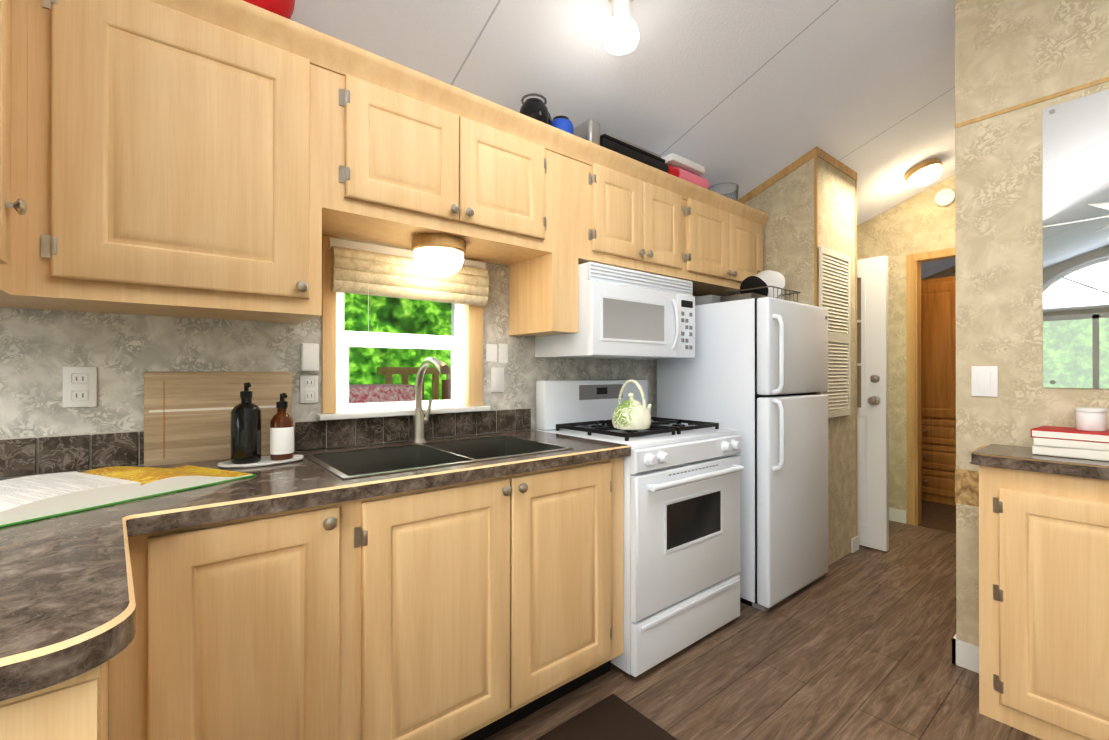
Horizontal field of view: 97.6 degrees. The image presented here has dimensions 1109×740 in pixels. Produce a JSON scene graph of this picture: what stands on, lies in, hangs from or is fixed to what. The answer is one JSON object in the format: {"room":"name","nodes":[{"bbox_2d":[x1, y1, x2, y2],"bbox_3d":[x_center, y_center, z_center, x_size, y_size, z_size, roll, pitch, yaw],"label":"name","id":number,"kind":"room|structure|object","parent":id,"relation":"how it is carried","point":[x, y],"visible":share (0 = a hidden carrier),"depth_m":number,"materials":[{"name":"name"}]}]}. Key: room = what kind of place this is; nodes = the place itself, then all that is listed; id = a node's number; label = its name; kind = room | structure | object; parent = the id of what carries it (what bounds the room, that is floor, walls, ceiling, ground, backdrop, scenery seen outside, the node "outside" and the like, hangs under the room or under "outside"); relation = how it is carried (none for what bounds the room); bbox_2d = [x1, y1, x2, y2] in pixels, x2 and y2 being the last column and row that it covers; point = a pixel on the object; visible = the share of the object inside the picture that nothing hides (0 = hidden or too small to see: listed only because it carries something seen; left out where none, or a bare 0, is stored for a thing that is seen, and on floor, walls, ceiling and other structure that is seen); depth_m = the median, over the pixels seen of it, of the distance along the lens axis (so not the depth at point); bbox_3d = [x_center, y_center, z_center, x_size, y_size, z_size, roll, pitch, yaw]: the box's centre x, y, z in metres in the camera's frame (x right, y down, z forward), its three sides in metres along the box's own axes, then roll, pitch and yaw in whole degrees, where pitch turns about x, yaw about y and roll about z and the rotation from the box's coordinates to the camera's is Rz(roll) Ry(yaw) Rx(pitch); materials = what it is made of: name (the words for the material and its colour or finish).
{"room":"kitchen","nodes":[
{"label":"kitchen","id":0,"kind":"room"},
{"bbox_2d":[0,235,696,478],"bbox_3d":[-1.878,-0.323,1.025,7.690,3.050,0.100,0,0,-39],"label":"wall","id":1,"kind":"structure","parent":0,"point":[40,349],"depth_m":1.49,"materials":[{"name":"paint"}]},
{"bbox_2d":[0,0,31,303],"bbox_3d":[-1.126,-0.568,0.730,0.350,0.800,0.645,0,0,-39],"label":"upper cabinet","id":2,"kind":"object","parent":1,"relation":"attached to","point":[15,15],"depth_m":1.08,"materials":[{"name":"brown wood"}]},
{"bbox_2d":[0,300,35,308],"bbox_3d":[-1.429,-0.582,1.110,0.355,0.830,0.328,0,0,-39],"label":"upper cabinet","id":3,"kind":"object","parent":1,"relation":"attached to","point":[3,303],"depth_m":1.26,"materials":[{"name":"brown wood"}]},
{"bbox_2d":[62,367,96,407],"bbox_3d":[-1.350,0.048,1.379,0.070,0.115,0.010,0,0,-39],"label":"outlet","id":4,"kind":"object","parent":1,"relation":"attached to","point":[79,388],"depth_m":1.38,"materials":[{"name":"white plastic"}]},
{"bbox_2d":[16,0,331,323],"bbox_3d":[-1.046,-0.582,1.407,0.615,0.830,0.348,0,0,-39],"label":"upper cabinet","id":5,"kind":"object","parent":1,"relation":"attached to","point":[210,158],"depth_m":1.25,"materials":[{"name":"brown wood"}]},
{"bbox_2d":[243,0,294,18],"bbox_3d":[-0.885,-1.068,1.428,0.216,0.125,0.216,0,0,-39],"label":"bowl","id":6,"kind":"object","parent":5,"relation":"on","point":[284,8],"visible":0.17,"depth_m":1.41,"materials":[{"name":"red"}]},
{"bbox_2d":[0,408,530,477],"bbox_3d":[-1.017,0.235,1.647,2.314,0.106,0.010,0,0,-39],"label":"backsplash","id":7,"kind":"structure","parent":1,"relation":"attached to","point":[31,455],"depth_m":1.73,"materials":[{"name":"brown tile"}]},
{"bbox_2d":[332,37,463,249],"bbox_3d":[-0.628,-0.746,1.744,0.458,0.500,0.348,0,0,-39],"label":"upper cabinet","id":8,"kind":"object","parent":1,"relation":"attached to","point":[398,130],"depth_m":1.62,"materials":[{"name":"brown wood"}]},
{"bbox_2d":[412,234,465,276],"bbox_3d":[-0.442,-0.426,1.857,0.202,0.136,0.202,0,0,-39],"label":"under-cabinet light","id":9,"kind":"object","parent":8,"relation":"attached to","point":[438,255],"visible":1,"depth_m":1.78,"materials":[{"name":"white glass"}]},
{"bbox_2d":[317,235,489,420],"bbox_3d":[-0.609,-0.155,2.016,0.710,0.676,0.150,0,0,-39],"label":"window","id":10,"kind":"structure","parent":1,"relation":"in","point":[454,343],"depth_m":1.96,"materials":[{"name":"white plastic"}]},
{"bbox_2d":[328,238,488,343],"bbox_3d":[-0.556,-0.287,1.958,0.650,0.385,0.068,0,0,-39],"label":"window blind","id":11,"kind":"object","parent":10,"relation":"attached to","point":[366,269],"visible":1,"depth_m":1.88,"materials":[{"name":"beige fabric"}]},
{"bbox_2d":[486,343,507,362],"bbox_3d":[-0.267,-0.080,2.258,0.117,0.090,0.002,0,0,-39],"label":"light switch","id":12,"kind":"object","parent":1,"relation":"attached to","point":[491,349],"depth_m":2.25,"materials":[{"name":"white plastic"}]},
{"bbox_2d":[491,367,503,391],"bbox_3d":[-0.264,0.046,2.255,0.070,0.115,0.009,0,0,-39],"label":"outlet","id":13,"kind":"object","parent":1,"relation":"attached to","point":[497,374],"depth_m":2.25,"materials":[{"name":"white plastic"}]},
{"bbox_2d":[464,92,559,267],"bbox_3d":[-0.278,-0.745,2.027,0.442,0.500,0.348,0,0,-39],"label":"upper cabinet","id":14,"kind":"object","parent":1,"relation":"attached to","point":[512,158],"depth_m":1.90,"materials":[{"name":"brown wood"}]},
{"bbox_2d":[519,93,551,124],"bbox_3d":[-0.074,-1.067,2.039,0.157,0.126,0.128,0,0,-39],"label":"kettle","id":15,"kind":"object","parent":14,"relation":"on","point":[536,108],"visible":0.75,"depth_m":1.98,"materials":[{"name":"black"}]},
{"bbox_2d":[528,138,647,279],"bbox_3d":[0.168,-0.744,2.387,0.411,0.500,0.348,0,0,-39],"label":"upper cabinet","id":16,"kind":"object","parent":1,"relation":"attached to","point":[604,192],"depth_m":2.19,"materials":[{"name":"brown wood"}]},
{"bbox_2d":[551,116,573,134],"bbox_3d":[0.029,-1.056,2.135,0.112,0.104,0.112,0,0,-39],"label":"jug","id":17,"kind":"object","parent":16,"relation":"on","point":[564,123],"visible":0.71,"depth_m":2.09,"materials":[{"name":"blue"}]},
{"bbox_2d":[535,262,694,359],"bbox_3d":[0.334,-0.264,2.449,0.742,0.404,0.453,0,0,-39],"label":"microwave","id":18,"kind":"object","parent":16,"relation":"attached to","point":[626,314],"visible":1,"depth_m":2.24,"materials":[{"name":"white"}]},
{"bbox_2d":[645,165,691,279],"bbox_3d":[0.462,-0.743,2.624,0.344,0.500,0.348,0,0,-39],"label":"upper cabinet","id":19,"kind":"object","parent":1,"relation":"attached to","point":[669,197],"depth_m":2.51,"materials":[{"name":"brown wood"}]},
{"bbox_2d":[574,119,667,172],"bbox_3d":[0.330,-1.065,2.391,0.560,0.125,0.170,0,0,-39],"label":"roaster","id":20,"kind":"object","parent":19,"relation":"on","point":[589,130],"visible":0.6,"depth_m":2.26,"materials":[{"name":"black metal"}]},
{"bbox_2d":[687,184,731,295],"bbox_3d":[0.761,-0.742,2.865,0.423,0.500,0.348,0,0,-39],"label":"upper cabinet","id":21,"kind":"object","parent":1,"relation":"attached to","point":[711,212],"depth_m":2.76,"materials":[{"name":"brown wood"}]},
{"bbox_2d":[662,153,708,188],"bbox_3d":[0.707,-1.070,2.676,0.355,0.134,0.120,0,0,-39],"label":"storage containers","id":22,"kind":"object","parent":21,"relation":"on","point":[684,168],"visible":0.5,"depth_m":2.61,"materials":[{"name":"pink"}]},
{"bbox_2d":[700,200,767,295],"bbox_3d":[1.090,-0.742,3.131,0.423,0.500,0.348,0,0,-39],"label":"upper cabinet","id":23,"kind":"object","parent":1,"relation":"attached to","point":[748,223],"depth_m":2.98,"materials":[{"name":"brown wood"}]},
{"bbox_2d":[708,183,738,200],"bbox_3d":[1.027,-1.054,2.960,0.186,0.105,0.186,0,0,-39],"label":"tub","id":24,"kind":"object","parent":23,"relation":"on","point":[729,190],"visible":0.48,"depth_m":2.88,"materials":[{"name":"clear glass"}]},
{"bbox_2d":[290,0,955,278],"bbox_3d":[1.000,-1.432,0.973,12.140,0.732,3.840,0,0,-39],"label":"ceiling","id":25,"kind":"structure","parent":0,"point":[747,96],"depth_m":2.18,"materials":[{"name":"white paint"}]},
{"bbox_2d":[603,0,638,54],"bbox_3d":[0.239,-1.254,1.740,0.128,0.202,0.128,0,0,-39],"label":"ceiling light","id":26,"kind":"object","parent":25,"relation":"attached to","point":[621,34],"visible":1,"depth_m":1.71,"materials":[{"name":"white glass"}]},
{"bbox_2d":[904,158,941,186],"bbox_3d":[2.579,-1.370,3.394,0.216,0.155,0.213,0,0,-39],"label":"dome ceiling light","id":27,"kind":"object","parent":25,"relation":"attached to","point":[925,172],"visible":1,"depth_m":3.33,"materials":[{"name":"white glass"}]},
{"bbox_2d":[484,500,1041,739],"bbox_3d":[1.000,1.225,0.966,12.100,0.054,3.800,0,0,-39],"label":"floor","id":28,"kind":"structure","parent":0,"point":[856,645],"depth_m":1.94,"materials":[{"name":"brown wood"}]},
{"bbox_2d":[0,533,147,739],"bbox_3d":[-0.969,0.765,0.930,0.230,0.874,1.176,0,0,-39],"label":"base cabinet","id":29,"kind":"object","parent":28,"relation":"on","point":[106,701],"depth_m":0.55,"materials":[{"name":"brown wood"}]},
{"bbox_2d":[0,505,159,700],"bbox_3d":[-0.984,0.306,0.471,0.888,0.040,0.540,0,0,-39],"label":"countertop","id":30,"kind":"structure","parent":29,"relation":"on","point":[67,605],"depth_m":0.62,"materials":[{"name":"brown laminate"}]},
{"bbox_2d":[0,431,630,530],"bbox_3d":[-0.808,0.308,1.389,2.314,0.040,0.669,0,0,-39],"label":"countertop","id":31,"kind":"structure","parent":29,"relation":"on","point":[303,483],"depth_m":1.27,"materials":[{"name":"brown laminate"}]},
{"bbox_2d":[0,465,255,526],"bbox_3d":[-1.055,0.267,1.141,0.300,0.041,0.522,0,0,24],"label":"open book","id":32,"kind":"object","parent":31,"relation":"on","point":[31,498],"visible":0.98,"depth_m":1.06,"materials":[{"name":"white paper"}]},
{"bbox_2d":[144,372,291,466],"bbox_3d":[-1.067,0.147,1.562,0.390,0.285,0.056,0,0,-39],"label":"cutting board","id":33,"kind":"object","parent":31,"relation":"on","point":[187,417],"visible":0.85,"depth_m":1.51,"materials":[{"name":"brown wood"}]},
{"bbox_2d":[217,455,303,467],"bbox_3d":[-0.906,0.283,1.506,0.231,0.010,0.132,0,0,-39],"label":"soap tray","id":34,"kind":"object","parent":31,"relation":"on","point":[265,461],"visible":0.73,"depth_m":1.47,"materials":[{"name":"white ceramic"}]},
{"bbox_2d":[231,382,260,463],"bbox_3d":[-0.940,0.159,1.480,0.080,0.244,0.084,0,0,-39],"label":"soap bottle","id":35,"kind":"object","parent":34,"relation":"on","point":[246,430],"visible":1,"depth_m":1.45,"materials":[{"name":"black glass"}]},
{"bbox_2d":[270,393,293,459],"bbox_3d":[-0.861,0.176,1.534,0.067,0.209,0.078,0,0,-39],"label":"soap bottle","id":36,"kind":"object","parent":34,"relation":"on","point":[281,434],"visible":1,"depth_m":1.51,"materials":[{"name":"brown glass"}]},
{"bbox_2d":[411,357,448,443],"bbox_3d":[-0.467,0.120,1.857,0.084,0.338,0.266,0,0,-39],"label":"faucet","id":37,"kind":"object","parent":31,"relation":"on","point":[420,420],"visible":1,"depth_m":1.91,"materials":[{"name":"silver metal"}]},
{"bbox_2d":[304,435,573,478],"bbox_3d":[-0.383,0.380,1.702,0.804,0.190,0.454,0,0,-39],"label":"sink","id":38,"kind":"object","parent":31,"relation":"in","point":[363,462],"visible":0.33,"depth_m":1.79,"materials":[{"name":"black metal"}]},
{"bbox_2d":[536,694,677,739],"bbox_3d":[0.025,1.197,1.281,0.940,0.012,0.555,0,0,-39],"label":"floor mat","id":39,"kind":"object","parent":28,"relation":"on","point":[612,717],"visible":1,"depth_m":1.62,"materials":[{"name":"brown fabric"}]},
{"bbox_2d":[536,379,743,676],"bbox_3d":[0.416,0.629,2.326,0.760,1.155,0.692,0,0,-39],"label":"range","id":40,"kind":"object","parent":28,"relation":"on","point":[682,518],"visible":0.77,"depth_m":2.08,"materials":[{"name":"white metal"}]},
{"bbox_2d":[612,379,651,429],"bbox_3d":[0.355,0.148,2.138,0.218,0.217,0.172,0,0,-39],"label":"kettle","id":41,"kind":"object","parent":40,"relation":"on","point":[631,413],"visible":1,"depth_m":2.07,"materials":[{"name":"white ceramic"}]},
{"bbox_2d":[657,297,828,611],"bbox_3d":[1.125,0.422,2.858,0.700,1.570,0.755,0,0,-39],"label":"refrigerator","id":42,"kind":"object","parent":28,"relation":"on","point":[754,372],"visible":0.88,"depth_m":2.54,"materials":[{"name":"white painted metal"}]},
{"bbox_2d":[695,295,716,304],"bbox_3d":[0.842,-0.389,2.822,0.180,0.050,0.280,0,0,-39],"label":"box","id":43,"kind":"object","parent":42,"relation":"on","point":[705,299],"depth_m":2.69,"materials":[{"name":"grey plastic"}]},
{"bbox_2d":[717,293,766,302],"bbox_3d":[1.019,-0.381,2.618,0.160,0.035,0.180,0,0,-39],"label":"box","id":44,"kind":"object","parent":42,"relation":"on","point":[746,295],"depth_m":2.56,"materials":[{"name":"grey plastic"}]},
{"bbox_2d":[726,286,800,301],"bbox_3d":[1.210,-0.409,2.811,0.344,0.087,0.266,0,0,-39],"label":"dish rack","id":45,"kind":"object","parent":42,"relation":"on","point":[781,294],"visible":0.38,"depth_m":2.72,"materials":[{"name":"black metal"}]},
{"bbox_2d":[740,270,784,297],"bbox_3d":[1.184,-0.480,2.789,0.221,0.202,0.220,0,0,-39],"label":"plates","id":46,"kind":"object","parent":45,"relation":"in","point":[768,278],"visible":0.65,"depth_m":2.74,"materials":[{"name":"white ceramic"}]},
{"bbox_2d":[921,276,955,505],"bbox_3d":[3.946,0.186,4.245,0.598,2.050,1.600,0,0,-39],"label":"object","id":47,"kind":"object","parent":28,"relation":"on","point":[938,381],"visible":0.19,"depth_m":4.39,"materials":[{"name":"brown wood"}]},
{"bbox_2d":[979,465,1108,739],"bbox_3d":[1.971,0.766,1.311,0.351,0.874,1.215,0,0,-39],"label":"base cabinet","id":48,"kind":"object","parent":28,"relation":"on","point":[1043,606],"visible":1,"depth_m":1.56,"materials":[{"name":"beige wood"}]},
{"bbox_2d":[969,444,1108,479],"bbox_3d":[1.968,0.308,1.326,0.339,0.040,1.241,0,0,-39],"label":"countertop","id":49,"kind":"structure","parent":48,"relation":"on","point":[1010,457],"depth_m":1.59,"materials":[{"name":"brown laminate"}]},
{"bbox_2d":[1031,426,1108,460],"bbox_3d":[1.796,0.246,1.611,0.207,0.085,0.289,0,0,-39],"label":"books","id":50,"kind":"object","parent":49,"relation":"on","point":[1069,442],"visible":0.98,"depth_m":1.59,"materials":[{"name":"white paper"}]},
{"bbox_2d":[1075,407,1107,431],"bbox_3d":[1.799,0.165,1.626,0.076,0.075,0.076,0,0,-39],"label":"candle jar","id":51,"kind":"object","parent":50,"relation":"on","point":[1090,419],"visible":1,"depth_m":1.60,"materials":[{"name":"white ceramic"}]},
{"bbox_2d":[738,146,858,564],"bbox_3d":[1.602,-0.316,3.340,0.628,3.050,0.666,0,0,-39],"label":"wall","id":52,"kind":"structure","parent":0,"point":[807,202],"depth_m":3.06,"materials":[{"name":"beige paint"}]},
{"bbox_2d":[819,245,850,417],"bbox_3d":[1.757,-0.225,3.034,0.448,1.035,0.012,0,0,-39],"label":"vent panel","id":53,"kind":"object","parent":52,"relation":"attached to","point":[834,286],"visible":0.77,"depth_m":3.05,"materials":[{"name":"beige wood"}]},
{"bbox_2d":[857,175,954,510],"bbox_3d":[3.513,-0.317,2.998,0.100,3.050,3.600,0,0,-39],"label":"wall","id":54,"kind":"structure","parent":0,"point":[922,222],"depth_m":3.86,"materials":[{"name":"beige paint"}]},
{"bbox_2d":[889,249,944,525],"bbox_3d":[2.831,0.153,3.774,0.042,2.115,1.515,0,0,-39],"label":"door frame","id":55,"kind":"structure","parent":54,"relation":"attached to","point":[913,515],"depth_m":3.79,"materials":[{"name":"brown wood"}]},
{"bbox_2d":[934,188,954,206],"bbox_3d":[2.919,-1.290,3.626,0.038,0.130,0.130,0,0,-39],"label":"smoke detector","id":56,"kind":"object","parent":54,"relation":"attached to","point":[944,197],"visible":0.92,"depth_m":3.61,"materials":[{"name":"white plastic"}]},
{"bbox_2d":[921,265,955,279],"bbox_3d":[5.669,-0.312,4.738,0.100,3.050,3.600,0,0,-39],"label":"wall","id":57,"kind":"structure","parent":0,"point":[950,271],"depth_m":5.85,"materials":[{"name":"grey paint"}]},
{"bbox_2d":[955,0,1108,646],"bbox_3d":[2.370,-0.322,1.170,0.085,3.050,2.190,0,0,-39],"label":"wall","id":58,"kind":"structure","parent":0,"point":[1009,53],"depth_m":1.88,"materials":[{"name":"beige paint"}]},
{"bbox_2d":[971,366,997,396],"bbox_3d":[1.702,0.045,1.921,0.009,0.120,0.080,0,0,-39],"label":"light switch","id":59,"kind":"object","parent":58,"relation":"attached to","point":[984,381],"visible":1,"depth_m":1.92,"materials":[{"name":"white plastic"}]},
{"bbox_2d":[945,77,1108,672],"bbox_3d":[2.333,0.095,1.153,0.030,2.215,2.192,0,0,-39],"label":"trim","id":60,"kind":"structure","parent":58,"relation":"attached to","point":[965,655],"depth_m":1.95,"materials":[{"name":"white paint"}]},
{"bbox_2d":[1042,89,1108,388],"bbox_3d":[2.146,-0.452,1.371,0.010,1.030,1.085,0,0,-39],"label":"mirror","id":61,"kind":"object","parent":58,"relation":"attached to","point":[1075,141],"visible":1,"depth_m":1.73,"materials":[{"name":"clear mirror"}]},
{"label":"outside","id":62,"kind":"structure","parent":0,"visible":0},
{"bbox_2d":[344,293,451,399],"bbox_3d":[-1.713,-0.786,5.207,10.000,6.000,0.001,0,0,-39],"label":"trees","id":63,"kind":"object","parent":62,"point":[395,317],"depth_m":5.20,"materials":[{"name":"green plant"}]},
{"bbox_3d":[2.830,-0.312,4.824,4.410,3.050,0.100,0,0,-39],"label":"wall","id":64,"kind":"structure","parent":0,"visible":0},
{"bbox_2d":[857,255,888,551],"bbox_3d":[1.930,0.221,3.504,0.107,1.953,0.798,0,0,-39],"label":"entry door","id":65,"kind":"structure","parent":64,"relation":"in","point":[872,419],"depth_m":3.26,"materials":[{"name":"white paint"}]},
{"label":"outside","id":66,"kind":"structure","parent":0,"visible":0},
{"bbox_2d":[349,367,450,402],"bbox_3d":[-0.732,0.744,3.431,1.700,1.530,0.710,0,0,-39],"label":"garden","id":67,"kind":"object","parent":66,"point":[385,393],"depth_m":2.90,"materials":[{"name":"pink plant"}]}
]}

